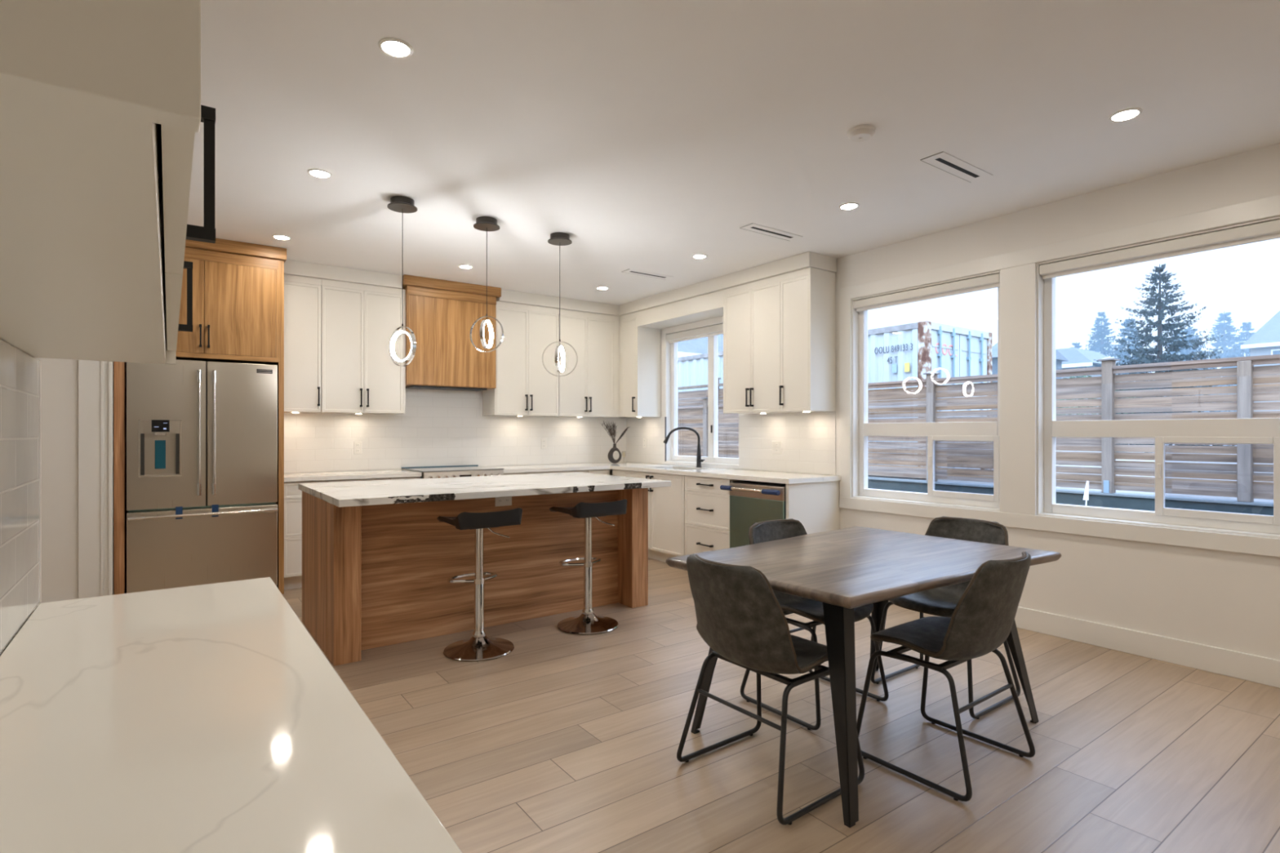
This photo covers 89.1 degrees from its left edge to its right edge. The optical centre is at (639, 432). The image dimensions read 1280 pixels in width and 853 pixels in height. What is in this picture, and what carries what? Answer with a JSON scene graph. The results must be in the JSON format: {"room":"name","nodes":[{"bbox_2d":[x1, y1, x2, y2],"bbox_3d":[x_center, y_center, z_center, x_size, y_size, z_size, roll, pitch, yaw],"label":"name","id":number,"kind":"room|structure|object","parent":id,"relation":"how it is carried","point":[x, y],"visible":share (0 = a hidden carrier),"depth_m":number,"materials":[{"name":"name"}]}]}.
{"room":"kitchen","nodes":[
{"label":"kitchen","id":0,"kind":"room"},
{"bbox_2d":[0,357,35,655],"bbox_3d":[0.090,-0.086,-0.718,0.120,2.722,5.931,0,0,-36],"label":"wall","id":1,"kind":"structure","parent":0,"point":[34,357],"depth_m":1.51,"materials":[{"name":"white paint"}]},
{"bbox_2d":[0,338,39,653],"bbox_3d":[-0.630,0.130,0.389,0.010,0.638,3.269,0,0,-36],"label":"wall tile","id":2,"kind":"structure","parent":1,"relation":"attached to","point":[19,371],"depth_m":1.47,"materials":[{"name":"white tile"}]},
{"bbox_2d":[39,360,40,602],"bbox_3d":[-1.590,0.130,1.718,0.012,0.638,0.009,0,0,-36],"label":"trim","id":3,"kind":"structure","parent":1,"relation":"attached to","point":[39,361],"depth_m":1.72,"materials":[{"name":"white plastic"}]},
{"bbox_2d":[0,0,215,364],"bbox_3d":[-0.895,-0.818,1.038,0.339,1.255,1.829,0,0,-36],"label":"upper cabinet","id":4,"kind":"object","parent":1,"relation":"attached to","point":[101,110],"visible":0.88,"depth_m":0.51,"materials":[{"name":"beige paint"}]},
{"bbox_2d":[35,357,113,604],"bbox_3d":[-4.867,-0.086,3.728,2.882,2.722,0.115,0,0,-36],"label":"wall","id":5,"kind":"structure","parent":0,"point":[59,377],"depth_m":4.36,"materials":[{"name":"white paint"}]},
{"bbox_2d":[78,360,112,599],"bbox_3d":[-3.731,0.150,4.459,0.181,2.250,0.030,0,0,-36],"label":"trim","id":6,"kind":"structure","parent":5,"relation":"attached to","point":[95,377],"depth_m":4.46,"materials":[{"name":"white paint"}]},
{"bbox_2d":[284,321,626,475],"bbox_3d":[-3.254,-0.086,5.761,7.880,2.722,0.150,0,0,-36],"label":"wall","id":7,"kind":"structure","parent":0,"point":[611,470],"depth_m":7.65,"materials":[{"name":"white paint"}]},
{"bbox_2d":[284,274,321,413],"bbox_3d":[-2.970,-0.750,5.641,0.330,1.150,0.354,0,0,-36],"label":"upper cabinet","id":8,"kind":"object","parent":7,"relation":"attached to","point":[302,295],"visible":0.68,"depth_m":5.54,"materials":[{"name":"beige paint"}]},
{"bbox_2d":[317,279,405,414],"bbox_3d":[-2.547,-0.750,5.947,0.709,1.150,0.354,0,0,-36],"label":"upper cabinet","id":9,"kind":"object","parent":7,"relation":"attached to","point":[359,374],"visible":1,"depth_m":5.82,"materials":[{"name":"beige paint"}]},
{"bbox_2d":[284,259,402,288],"bbox_3d":[-2.691,-1.387,5.846,0.992,0.118,0.348,0,0,-36],"label":"crown molding","id":10,"kind":"structure","parent":9,"relation":"attached to","point":[294,268],"depth_m":5.69,"materials":[{"name":"beige paint"}]},
{"bbox_2d":[401,274,501,391],"bbox_3d":[-1.889,-0.935,6.397,0.948,1.021,0.396,0,0,-36],"label":"range hood","id":11,"kind":"object","parent":7,"relation":"attached to","point":[441,315],"visible":0.88,"depth_m":6.24,"materials":[{"name":"brown wood"}]},
{"bbox_2d":[284,388,626,472],"bbox_3d":[-1.686,-0.074,6.796,3.764,0.862,0.010,0,0,-36],"label":"wall tile","id":12,"kind":"structure","parent":7,"relation":"attached to","point":[437,428],"depth_m":6.56,"materials":[{"name":"white tile"}]},
{"bbox_2d":[353,441,361,453],"bbox_3d":[-2.643,0.145,6.094,0.070,0.115,0.007,0,0,-36],"label":"wall outlet","id":13,"kind":"object","parent":12,"relation":"attached to","point":[357,445],"visible":1,"depth_m":6.09,"materials":[{"name":"white plastic"}]},
{"bbox_2d":[541,438,546,448],"bbox_3d":[-1.067,0.125,7.234,0.070,0.115,0.007,0,0,-36],"label":"wall outlet","id":14,"kind":"object","parent":12,"relation":"attached to","point":[544,441],"visible":1,"depth_m":7.23,"materials":[{"name":"white plastic"}]},
{"bbox_2d":[482,301,559,416],"bbox_3d":[-1.250,-0.750,6.885,0.733,1.150,0.354,0,0,-36],"label":"upper cabinet","id":15,"kind":"object","parent":7,"relation":"attached to","point":[524,387],"visible":0.94,"depth_m":6.76,"materials":[{"name":"beige paint"}]},
{"bbox_2d":[550,309,618,417],"bbox_3d":[-0.636,-0.750,7.329,0.777,1.150,0.354,0,0,-36],"label":"upper cabinet","id":16,"kind":"object","parent":7,"relation":"attached to","point":[591,389],"visible":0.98,"depth_m":7.20,"materials":[{"name":"beige paint"}]},
{"bbox_2d":[186,0,1279,305],"bbox_3d":[-0.301,-1.522,1.696,7.900,0.150,10.300,0,0,-36],"label":"ceiling","id":17,"kind":"structure","parent":0,"point":[646,134],"depth_m":2.96,"materials":[{"name":"paint"}]},
{"bbox_2d":[271,234,290,239],"bbox_3d":[-2.655,-1.443,4.819,0.124,0.007,0.124,0,0,-36],"label":"recessed light","id":18,"kind":"object","parent":17,"relation":"in","point":[275,236],"visible":1,"depth_m":4.81,"materials":[{"name":"white plastic"}]},
{"bbox_2d":[307,168,332,177],"bbox_3d":[-1.787,-1.443,3.631,0.124,0.007,0.124,0,0,-36],"label":"recessed light","id":19,"kind":"object","parent":17,"relation":"in","point":[319,173],"visible":1,"depth_m":3.63,"materials":[{"name":"white plastic"}]},
{"bbox_2d":[377,37,413,57],"bbox_3d":[-0.918,-1.443,2.446,0.124,0.007,0.124,0,0,-36],"label":"recessed light","id":20,"kind":"object","parent":17,"relation":"in","point":[392,46],"visible":1,"depth_m":2.44,"materials":[{"name":"white plastic"}]},
{"bbox_2d":[386,195,417,366],"bbox_3d":[-1.479,-0.928,4.052,0.176,1.036,0.199,0,0,-15],"label":"pendant","id":21,"kind":"object","parent":17,"relation":"hanging from","point":[401,204],"visible":1,"depth_m":4.02,"materials":[{"name":"black metal"}]},
{"bbox_2d":[458,264,472,268],"bbox_3d":[-1.521,-1.443,5.676,0.124,0.007,0.124,0,0,-36],"label":"recessed light","id":22,"kind":"object","parent":17,"relation":"in","point":[462,266],"visible":1,"depth_m":5.66,"materials":[{"name":"white plastic"}]},
{"bbox_2d":[470,216,503,352],"bbox_3d":[-1.043,-0.996,4.429,0.176,0.900,0.197,0,0,-36],"label":"pendant","id":23,"kind":"object","parent":17,"relation":"hanging from","point":[486,224],"visible":1,"depth_m":4.41,"materials":[{"name":"black metal"}]},
{"bbox_2d":[542,232,577,376],"bbox_3d":[-0.588,-0.928,4.773,0.176,1.036,0.207,0,0,43],"label":"pendant","id":24,"kind":"object","parent":17,"relation":"hanging from","point":[559,239],"visible":1,"depth_m":4.76,"materials":[{"name":"black metal"}]},
{"bbox_2d":[595,286,608,289],"bbox_3d":[-0.377,-1.443,6.515,0.124,0.007,0.124,0,0,-36],"label":"recessed light","id":25,"kind":"object","parent":17,"relation":"in","point":[597,287],"visible":1,"depth_m":6.50,"materials":[{"name":"white plastic"}]},
{"bbox_2d":[622,268,673,279],"bbox_3d":[0.075,-1.444,5.954,0.504,0.005,0.126,0,0,-36],"label":"ceiling vent","id":26,"kind":"object","parent":17,"relation":"in","point":[628,271],"visible":1,"depth_m":5.95,"materials":[{"name":"metal"}]},
{"bbox_2d":[692,253,706,258],"bbox_3d":[0.489,-1.443,5.339,0.124,0.007,0.124,0,0,-36],"label":"recessed light","id":27,"kind":"object","parent":17,"relation":"in","point":[697,255],"visible":1,"depth_m":5.33,"materials":[{"name":"white plastic"}]},
{"bbox_2d":[739,223,802,240],"bbox_3d":[0.955,-1.444,4.703,0.524,0.005,0.126,0,0,-36],"label":"ceiling vent","id":28,"kind":"object","parent":17,"relation":"in","point":[755,228],"visible":1,"depth_m":4.69,"materials":[{"name":"metal"}]},
{"bbox_2d":[839,202,859,209],"bbox_3d":[1.336,-1.443,4.156,0.124,0.007,0.124,0,0,-36],"label":"recessed light","id":29,"kind":"object","parent":17,"relation":"in","point":[849,206],"visible":1,"depth_m":4.15,"materials":[{"name":"white plastic"}]},
{"bbox_2d":[846,124,875,142],"bbox_3d":[1.062,-1.428,3.127,0.132,0.038,0.132,0,0,-36],"label":"smoke detector","id":30,"kind":"object","parent":17,"relation":"attached to","point":[861,133],"visible":1,"depth_m":3.10,"materials":[{"name":"white plastic"}]},
{"bbox_2d":[920,151,992,182],"bbox_3d":[1.736,-1.444,3.555,0.524,0.005,0.126,0,0,-36],"label":"ceiling vent","id":31,"kind":"object","parent":17,"relation":"in","point":[943,161],"visible":1,"depth_m":3.54,"materials":[{"name":"metal"}]},
{"bbox_2d":[1108,107,1142,121],"bbox_3d":[2.209,-1.443,2.961,0.124,0.007,0.124,0,0,-36],"label":"recessed light","id":32,"kind":"object","parent":17,"relation":"in","point":[1126,114],"visible":1,"depth_m":2.96,"materials":[{"name":"white plastic"}]},
{"bbox_2d":[282,557,1279,852],"bbox_3d":[-0.301,1.335,1.696,7.900,0.120,10.300,0,0,-36],"label":"floor","id":33,"kind":"structure","parent":0,"point":[561,742],"depth_m":2.62,"materials":[{"name":"brown wood"}]},
{"bbox_2d":[113,238,286,595],"bbox_3d":[-3.425,-0.086,5.088,1.083,2.721,0.715,0,0,-36],"label":"tall cabinet","id":34,"kind":"object","parent":33,"relation":"on","point":[238,286],"visible":0.59,"depth_m":4.91,"materials":[{"name":"brown wood"}]},
{"bbox_2d":[126,360,277,593],"bbox_3d":[-3.396,0.374,5.075,0.930,1.802,0.736,0,0,-36],"label":"refrigerator","id":35,"kind":"object","parent":33,"relation":"on","point":[202,436],"visible":0.98,"depth_m":4.80,"materials":[{"name":"silver metal"}]},
{"bbox_2d":[284,477,390,589],"bbox_3d":[-2.683,0.836,5.672,0.830,0.878,0.639,0,0,-36],"label":"base cabinet","id":36,"kind":"object","parent":33,"relation":"on","point":[292,495],"visible":0.04,"depth_m":5.25,"materials":[{"name":"beige paint"}]},
{"bbox_2d":[284,469,421,482],"bbox_3d":[-2.580,0.378,5.755,1.094,0.037,0.626,0,0,-36],"label":"countertop","id":37,"kind":"structure","parent":36,"relation":"on","point":[362,474],"depth_m":5.61,"materials":[{"name":"white stone"}]},
{"bbox_2d":[389,476,420,479],"bbox_3d":[-2.240,0.836,5.993,0.261,0.878,0.639,0,0,-36],"label":"base cabinet","id":38,"kind":"object","parent":33,"relation":"on","point":[408,477],"visible":0.07,"depth_m":5.77,"materials":[{"name":"beige paint"}]},
{"bbox_2d":[400,465,504,478],"bbox_3d":[-1.794,0.807,6.265,0.783,0.936,0.720,0,0,-36],"label":"range","id":39,"kind":"object","parent":33,"relation":"on","point":[453,471],"visible":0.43,"depth_m":6.10,"materials":[{"name":"silver metal"}]},
{"bbox_2d":[401,466,504,472],"bbox_3d":[-1.812,0.351,6.293,0.778,0.009,0.653,0,0,-36],"label":"cooktop","id":40,"kind":"object","parent":39,"relation":"in","point":[426,468],"depth_m":6.17,"materials":[{"name":"black glass"}]},
{"bbox_2d":[436,507,522,662],"bbox_3d":[-0.944,0.856,3.817,0.406,0.839,0.408,0,0,-36],"label":"bar stool","id":41,"kind":"object","parent":33,"relation":"on","point":[480,647],"visible":1,"depth_m":3.76,"materials":[{"name":"silver metal"}]},
{"bbox_2d":[298,471,671,666],"bbox_3d":[-1.052,0.812,4.546,2.200,0.926,1.310,0,0,-36],"label":"kitchen island","id":42,"kind":"object","parent":33,"relation":"on","point":[378,559],"visible":1,"depth_m":4.13,"materials":[{"name":"laminate"}]},
{"bbox_2d":[298,471,671,506],"bbox_3d":[-1.052,0.368,4.546,2.200,0.039,1.310,0,0,-36],"label":"island countertop","id":43,"kind":"structure","parent":42,"relation":"on","point":[358,493],"depth_m":4.22,"materials":[{"name":"stone"}]},
{"bbox_2d":[495,496,511,506],"bbox_3d":[-0.907,0.453,4.325,0.118,0.072,0.007,0,0,-36],"label":"wall outlet","id":44,"kind":"object","parent":42,"relation":"attached to","point":[500,501],"visible":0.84,"depth_m":4.32,"materials":[{"name":"white plastic"}]},
{"bbox_2d":[503,470,587,475],"bbox_3d":[-1.106,0.836,6.813,0.970,0.878,0.639,0,0,-36],"label":"base cabinet","id":45,"kind":"object","parent":33,"relation":"on","point":[580,471],"visible":0.03,"depth_m":6.59,"materials":[{"name":"beige paint"}]},
{"bbox_2d":[549,499,626,635],"bbox_3d":[-0.344,0.854,4.291,0.406,0.839,0.408,0,0,-36],"label":"bar stool","id":46,"kind":"object","parent":33,"relation":"on","point":[588,623],"visible":1,"depth_m":4.23,"materials":[{"name":"silver metal"}]},
{"bbox_2d":[586,469,609,475],"bbox_3d":[-0.606,0.836,7.197,0.286,0.878,0.603,0,0,-36],"label":"base cabinet","id":47,"kind":"object","parent":33,"relation":"on","point":[606,472],"visible":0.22,"depth_m":6.96,"materials":[{"name":"beige paint"}]},
{"bbox_2d":[612,469,685,562],"bbox_3d":[0.290,0.836,6.699,0.654,0.878,1.205,0,0,-36],"label":"base cabinet","id":48,"kind":"object","parent":33,"relation":"on","point":[666,504],"visible":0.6,"depth_m":6.28,"materials":[{"name":"beige paint"}]},
{"bbox_2d":[486,462,840,484],"bbox_3d":[-0.013,0.378,6.075,1.878,0.037,3.116,0,0,-36],"label":"countertop","id":49,"kind":"structure","parent":48,"relation":"on","point":[717,473],"depth_m":6.16,"materials":[{"name":"white stone"}]},
{"bbox_2d":[607,444,621,463],"bbox_3d":[-0.292,0.245,7.502,0.160,0.226,0.068,0,0,-1],"label":"vase","id":50,"kind":"object","parent":49,"relation":"on","point":[614,448],"visible":1,"depth_m":7.47,"materials":[{"name":"brown ceramic"}]},
{"bbox_2d":[602,421,630,444],"bbox_3d":[-0.288,0.005,7.499,0.352,0.292,0.118,0,0,-3],"label":"dried grass","id":51,"kind":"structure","parent":50,"relation":"on","point":[613,428],"depth_m":7.49,"materials":[{"name":"brown plant"}]},
{"bbox_2d":[662,426,704,467],"bbox_3d":[0.459,0.151,6.722,0.446,0.416,0.082,0,0,18],"label":"faucet","id":52,"kind":"object","parent":49,"relation":"on","point":[699,460],"visible":1,"depth_m":6.68,"materials":[{"name":"metal"}]},
{"bbox_2d":[684,475,745,555],"bbox_3d":[0.824,0.836,5.960,0.654,0.878,0.613,0,0,-36],"label":"base cabinet","id":53,"kind":"object","parent":33,"relation":"on","point":[707,506],"visible":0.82,"depth_m":5.79,"materials":[{"name":"beige paint"}]},
{"bbox_2d":[720,480,786,547],"bbox_3d":[1.150,0.848,5.460,0.698,0.855,0.650,0,0,-36],"label":"dishwasher","id":54,"kind":"object","parent":33,"relation":"on","point":[751,502],"visible":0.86,"depth_m":5.33,"materials":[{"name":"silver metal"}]},
{"bbox_2d":[733,480,786,487],"bbox_3d":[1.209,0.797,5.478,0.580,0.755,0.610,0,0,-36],"label":"control panel","id":55,"kind":"object","parent":54,"relation":"in","point":[782,485],"depth_m":5.33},
{"bbox_2d":[676,553,864,824],"bbox_3d":[0.457,0.861,2.415,0.525,0.828,0.522,0,0,-37],"label":"dining chair","id":56,"kind":"object","parent":33,"relation":"on","point":[740,615],"visible":0.92,"depth_m":2.24,"materials":[{"name":"grey leather"}]},
{"bbox_2d":[786,480,839,533],"bbox_3d":[1.393,0.836,5.213,0.629,0.878,0.032,0,0,-36],"label":"end panel","id":57,"kind":"object","parent":33,"relation":"on","point":[815,505],"visible":0.32,"depth_m":5.20,"materials":[{"name":"beige paint"}]},
{"bbox_2d":[740,518,888,730],"bbox_3d":[0.807,0.861,3.109,0.522,0.828,0.525,0,0,-36],"label":"dining chair","id":58,"kind":"object","parent":33,"relation":"on","point":[771,530],"visible":0.42,"depth_m":3.08,"materials":[{"name":"grey leather"}]},
{"bbox_2d":[665,526,1061,827],"bbox_3d":[0.928,0.895,2.779,1.457,0.760,1.005,0,0,-36],"label":"dining table","id":59,"kind":"object","parent":33,"relation":"on","point":[844,570],"visible":0.77,"depth_m":2.50,"materials":[{"name":"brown wood"}]},
{"bbox_2d":[856,551,1035,801],"bbox_3d":[1.207,0.861,2.534,0.522,0.828,0.525,0,0,-37],"label":"dining chair","id":60,"kind":"object","parent":33,"relation":"on","point":[983,618],"visible":0.98,"depth_m":2.35,"materials":[{"name":"grey leather"}]},
{"bbox_2d":[871,515,1020,719],"bbox_3d":[1.521,0.861,3.225,0.525,0.828,0.522,0,0,-36],"label":"dining chair","id":61,"kind":"object","parent":33,"relation":"on","point":[942,601],"visible":0.45,"depth_m":3.27,"materials":[{"name":"grey leather"}]},
{"bbox_3d":[-0.401,0.881,0.536,0.549,0.788,3.240,0,0,-36],"label":"base cabinet","id":62,"kind":"object","parent":33,"relation":"on","visible":0},
{"bbox_2d":[0,577,462,852],"bbox_3d":[-0.408,0.468,0.545,0.532,0.036,3.272,0,0,-36],"label":"countertop","id":63,"kind":"structure","parent":62,"relation":"on","point":[202,718],"depth_m":0.94,"materials":[{"name":"white stone"}]},
{"bbox_2d":[626,142,1279,660],"bbox_3d":[2.865,-0.086,3.862,0.170,2.722,10.100,0,0,-36],"label":"wall","id":64,"kind":"structure","parent":0,"point":[1217,598],"depth_m":3.80,"materials":[{"name":"white paint"}]},
{"bbox_2d":[619,311,660,417],"bbox_3d":[-0.017,-0.750,7.380,0.354,1.150,0.357,0,0,-36],"label":"upper cabinet","id":65,"kind":"object","parent":64,"relation":"attached to","point":[639,346],"visible":0.98,"depth_m":7.26,"materials":[{"name":"beige paint"}]},
{"bbox_2d":[665,417,666,461],"bbox_3d":[0.287,0.076,7.271,0.012,0.498,0.010,0,0,-36],"label":"trim","id":66,"kind":"structure","parent":64,"relation":"attached to","point":[665,417],"depth_m":7.26,"materials":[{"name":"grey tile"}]},
{"bbox_2d":[665,321,739,466],"bbox_3d":[0.679,-0.390,6.847,0.138,1.440,1.169,0,0,-36],"label":"window","id":67,"kind":"structure","parent":64,"relation":"in","point":[671,349],"depth_m":6.83,"materials":[{"name":"white paint"}]},
{"bbox_2d":[666,323,723,343],"bbox_3d":[0.654,-1.044,6.829,0.070,0.098,1.140,0,0,-36],"label":"roller blind","id":68,"kind":"object","parent":67,"relation":"attached to","point":[715,330],"visible":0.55,"depth_m":6.87,"materials":[{"name":"white fabric"}]},
{"bbox_2d":[626,411,835,475],"bbox_3d":[0.734,0.092,6.655,0.010,0.531,3.054,0,0,-36],"label":"wall tile","id":69,"kind":"structure","parent":64,"relation":"attached to","point":[808,439],"depth_m":5.99,"materials":[{"name":"white tile"}]},
{"bbox_2d":[643,438,646,448],"bbox_3d":[0.054,0.125,7.580,0.007,0.115,0.070,0,0,-36],"label":"wall outlet","id":70,"kind":"object","parent":69,"relation":"attached to","point":[644,439],"visible":1,"depth_m":7.57,"materials":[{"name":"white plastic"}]},
{"bbox_2d":[772,440,782,453],"bbox_3d":[1.247,0.138,5.931,0.007,0.116,0.115,0,0,-36],"label":"wall outlet","id":71,"kind":"object","parent":69,"relation":"attached to","point":[776,445],"visible":1,"depth_m":5.93,"materials":[{"name":"white plastic"}]},
{"bbox_2d":[723,267,835,413],"bbox_3d":[1.185,-0.750,5.718,0.354,1.150,1.015,0,0,-36],"label":"upper cabinet","id":72,"kind":"object","parent":64,"relation":"attached to","point":[780,331],"visible":1,"depth_m":5.48,"materials":[{"name":"beige paint"}]},
{"bbox_2d":[496,251,836,321],"bbox_3d":[0.007,-1.387,6.118,1.794,0.118,3.070,0,0,-36],"label":"crown molding","id":73,"kind":"structure","parent":72,"relation":"attached to","point":[806,260],"depth_m":6.43,"materials":[{"name":"beige paint"}]},
{"bbox_2d":[637,289,723,328],"bbox_3d":[0.502,-1.245,6.693,0.318,0.160,1.364,0,0,-36],"label":"valance","id":74,"kind":"object","parent":72,"relation":"attached to","point":[710,305],"visible":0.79,"depth_m":6.58,"materials":[{"name":"beige paint"}]},
{"bbox_2d":[852,270,999,511],"bbox_3d":[2.120,-0.277,4.855,0.138,1.613,1.174,0,0,-36],"label":"window","id":75,"kind":"structure","parent":64,"relation":"in","point":[861,428],"depth_m":4.92,"materials":[{"name":"white paint"}]},
{"bbox_2d":[853,273,999,311],"bbox_3d":[2.095,-1.023,4.837,0.070,0.086,1.145,0,0,-36],"label":"roller blind","id":76,"kind":"object","parent":75,"relation":"attached to","point":[989,282],"visible":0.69,"depth_m":4.75,"materials":[{"name":"white fabric"}]},
{"bbox_2d":[839,195,1279,557],"bbox_3d":[2.465,-0.281,4.249,0.024,1.805,2.773,0,0,-36],"label":"trim","id":77,"kind":"structure","parent":64,"relation":"attached to","point":[1018,269],"depth_m":4.21,"materials":[{"name":"white paint"}]},
{"bbox_2d":[1014,606,1279,688],"bbox_3d":[3.701,1.206,2.547,0.016,0.137,6.970,0,0,-36],"label":"baseboard","id":78,"kind":"structure","parent":64,"relation":"attached to","point":[1237,664],"depth_m":3.65,"materials":[{"name":"white paint"}]},
{"bbox_2d":[1036,216,1279,537],"bbox_3d":[2.936,-0.277,3.727,0.138,1.613,1.174,0,0,-36],"label":"window","id":79,"kind":"structure","parent":64,"relation":"in","point":[1238,430],"depth_m":3.76,"materials":[{"name":"white paint"}]},
{"bbox_2d":[1039,219,1279,279],"bbox_3d":[2.911,-1.023,3.709,0.070,0.086,1.145,0,0,-36],"label":"roller blind","id":80,"kind":"object","parent":79,"relation":"attached to","point":[1269,230],"visible":1,"depth_m":3.63,"materials":[{"name":"white fabric"}]},
{"label":"outside","id":81,"kind":"structure","parent":0,"visible":0},
{"bbox_2d":[867,444,1273,502],"bbox_3d":[57.153,1.050,66.020,150.000,0.350,180.000,0,0,-36],"label":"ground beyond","id":82,"kind":"structure","parent":81,"point":[939,480],"depth_m":12.06,"materials":[{"name":"grey"}]},
{"bbox_2d":[677,333,723,357],"bbox_3d":[0.431,-2.125,29.265,9.000,6.000,8.080,0,0,-36],"label":"sky","id":83,"kind":"structure","parent":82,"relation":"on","point":[695,346],"depth_m":26.62,"materials":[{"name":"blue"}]},
{"bbox_2d":[677,377,738,457],"bbox_3d":[2.166,-0.223,15.204,0.190,2.175,4.100,0,0,-36],"label":"fence","id":84,"kind":"object","parent":82,"relation":"on","point":[693,396],"visible":0.11,"depth_m":16.30,"materials":[{"name":"brown wood"}]},
{"bbox_2d":[677,320,991,479],"bbox_3d":[2.694,-0.595,17.554,2.450,2.900,12.161,0,0,-36],"label":"shipping container","id":85,"kind":"object","parent":82,"relation":"on","point":[905,352],"visible":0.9,"depth_m":12.60,"materials":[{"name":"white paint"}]},
{"bbox_2d":[991,342,1068,443],"bbox_3d":[24.485,-2.525,41.652,6.100,6.800,3.000,0,0,-36],"label":"house","id":86,"kind":"structure","parent":82,"relation":"on","point":[1060,357],"depth_m":41.27,"materials":[{"name":"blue stone"}]},
{"bbox_2d":[1069,342,1082,349],"bbox_3d":[54.496,-4.633,81.213,9.149,13.413,8.829,0,0,-36],"label":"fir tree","id":87,"kind":"object","parent":82,"relation":"on","point":[1077,345],"visible":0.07,"depth_m":81.24,"materials":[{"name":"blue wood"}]},
{"bbox_2d":[1056,347,1121,414],"bbox_3d":[31.654,-2.600,49.675,7.480,6.950,7.600,0,0,-36],"label":"house","id":88,"kind":"structure","parent":82,"relation":"on","point":[1077,357],"depth_m":45.93,"materials":[{"name":"white"}]},
{"bbox_2d":[1084,311,1127,398],"bbox_3d":[53.346,-5.875,74.936,10.688,16.118,10.419,0,0,-36],"label":"fir tree","id":89,"kind":"object","parent":82,"relation":"on","point":[1100,332],"visible":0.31,"depth_m":74.73,"materials":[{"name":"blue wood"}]},
{"bbox_2d":[1113,318,1164,413],"bbox_3d":[56.230,-5.535,74.132,11.206,15.353,10.324,0,0,-36],"label":"fir tree","id":90,"kind":"object","parent":82,"relation":"on","point":[1127,328],"visible":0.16,"depth_m":74.41,"materials":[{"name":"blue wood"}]},
{"bbox_2d":[1080,263,1235,453],"bbox_3d":[24.104,-3.312,30.047,8.335,8.902,7.499,0,0,6],"label":"spruce tree","id":91,"kind":"object","parent":82,"relation":"on","point":[1161,338],"visible":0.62,"depth_m":29.70,"materials":[{"name":"green plant"}]},
{"bbox_2d":[1162,328,1197,412],"bbox_3d":[68.554,-5.485,82.894,10.035,15.384,9.784,0,0,-36],"label":"fir tree","id":92,"kind":"object","parent":82,"relation":"on","point":[1172,353],"visible":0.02,"depth_m":82.95,"materials":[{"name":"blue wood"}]},
{"bbox_2d":[1164,326,1227,412],"bbox_3d":[65.636,-5.236,78.198,13.070,15.359,12.286,0,0,-36],"label":"fir tree","id":93,"kind":"object","parent":82,"relation":"on","point":[1184,351],"visible":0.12,"depth_m":78.26,"materials":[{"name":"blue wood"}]},
{"bbox_2d":[1202,311,1249,411],"bbox_3d":[71.804,-6.354,79.933,11.232,17.063,10.787,0,0,-36],"label":"fir tree","id":94,"kind":"object","parent":82,"relation":"on","point":[1228,339],"visible":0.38,"depth_m":79.50,"materials":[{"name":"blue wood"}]},
{"bbox_2d":[1216,321,1255,412],"bbox_3d":[74.116,-5.686,79.824,10.469,15.659,10.766,0,0,-36],"label":"fir tree","id":95,"kind":"object","parent":82,"relation":"on","point":[1246,327],"visible":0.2,"depth_m":79.52,"materials":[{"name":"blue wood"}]},
{"bbox_2d":[1240,311,1279,411],"bbox_3d":[45.695,-3.600,41.028,9.860,8.950,9.730,0,0,-36],"label":"house","id":96,"kind":"structure","parent":82,"relation":"on","point":[1266,340],"depth_m":41.67,"materials":[{"name":"white"}]},
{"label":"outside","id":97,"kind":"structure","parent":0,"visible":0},
{"bbox_3d":[-0.014,1.625,12.331,5.070,0.300,100.000,0,0,-36],"label":"yard","id":98,"kind":"structure","parent":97,"visible":0},
{"bbox_2d":[867,476,1273,515],"bbox_3d":[2.947,1.127,12.622,0.290,0.697,23.000,0,0,-36],"label":"wall","id":99,"kind":"structure","parent":98,"relation":"on","point":[1065,496],"depth_m":8.27,"materials":[{"name":"concrete"}]},
{"bbox_2d":[677,397,738,457],"bbox_3d":[1.266,0.345,15.022,0.200,2.260,5.940,0,0,-36],"label":"fence","id":100,"kind":"object","parent":99,"relation":"on","point":[693,419],"visible":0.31,"depth_m":14.68,"materials":[{"name":"brown wood"}]},
{"bbox_2d":[867,354,1279,502],"bbox_3d":[5.713,-0.094,8.811,0.195,1.742,9.498,0,0,-36],"label":"fence","id":101,"kind":"object","parent":99,"relation":"on","point":[1248,389],"visible":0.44,"depth_m":8.28,"materials":[{"name":"brown wood"}]},
{"bbox_2d":[1083,480,1088,506],"bbox_3d":[5.101,1.015,7.452,0.024,0.920,0.067,0,0,-36],"label":"stake","id":102,"kind":"object","parent":98,"relation":"on","point":[1086,497],"visible":0.57,"depth_m":7.43,"materials":[{"name":"white plastic"}]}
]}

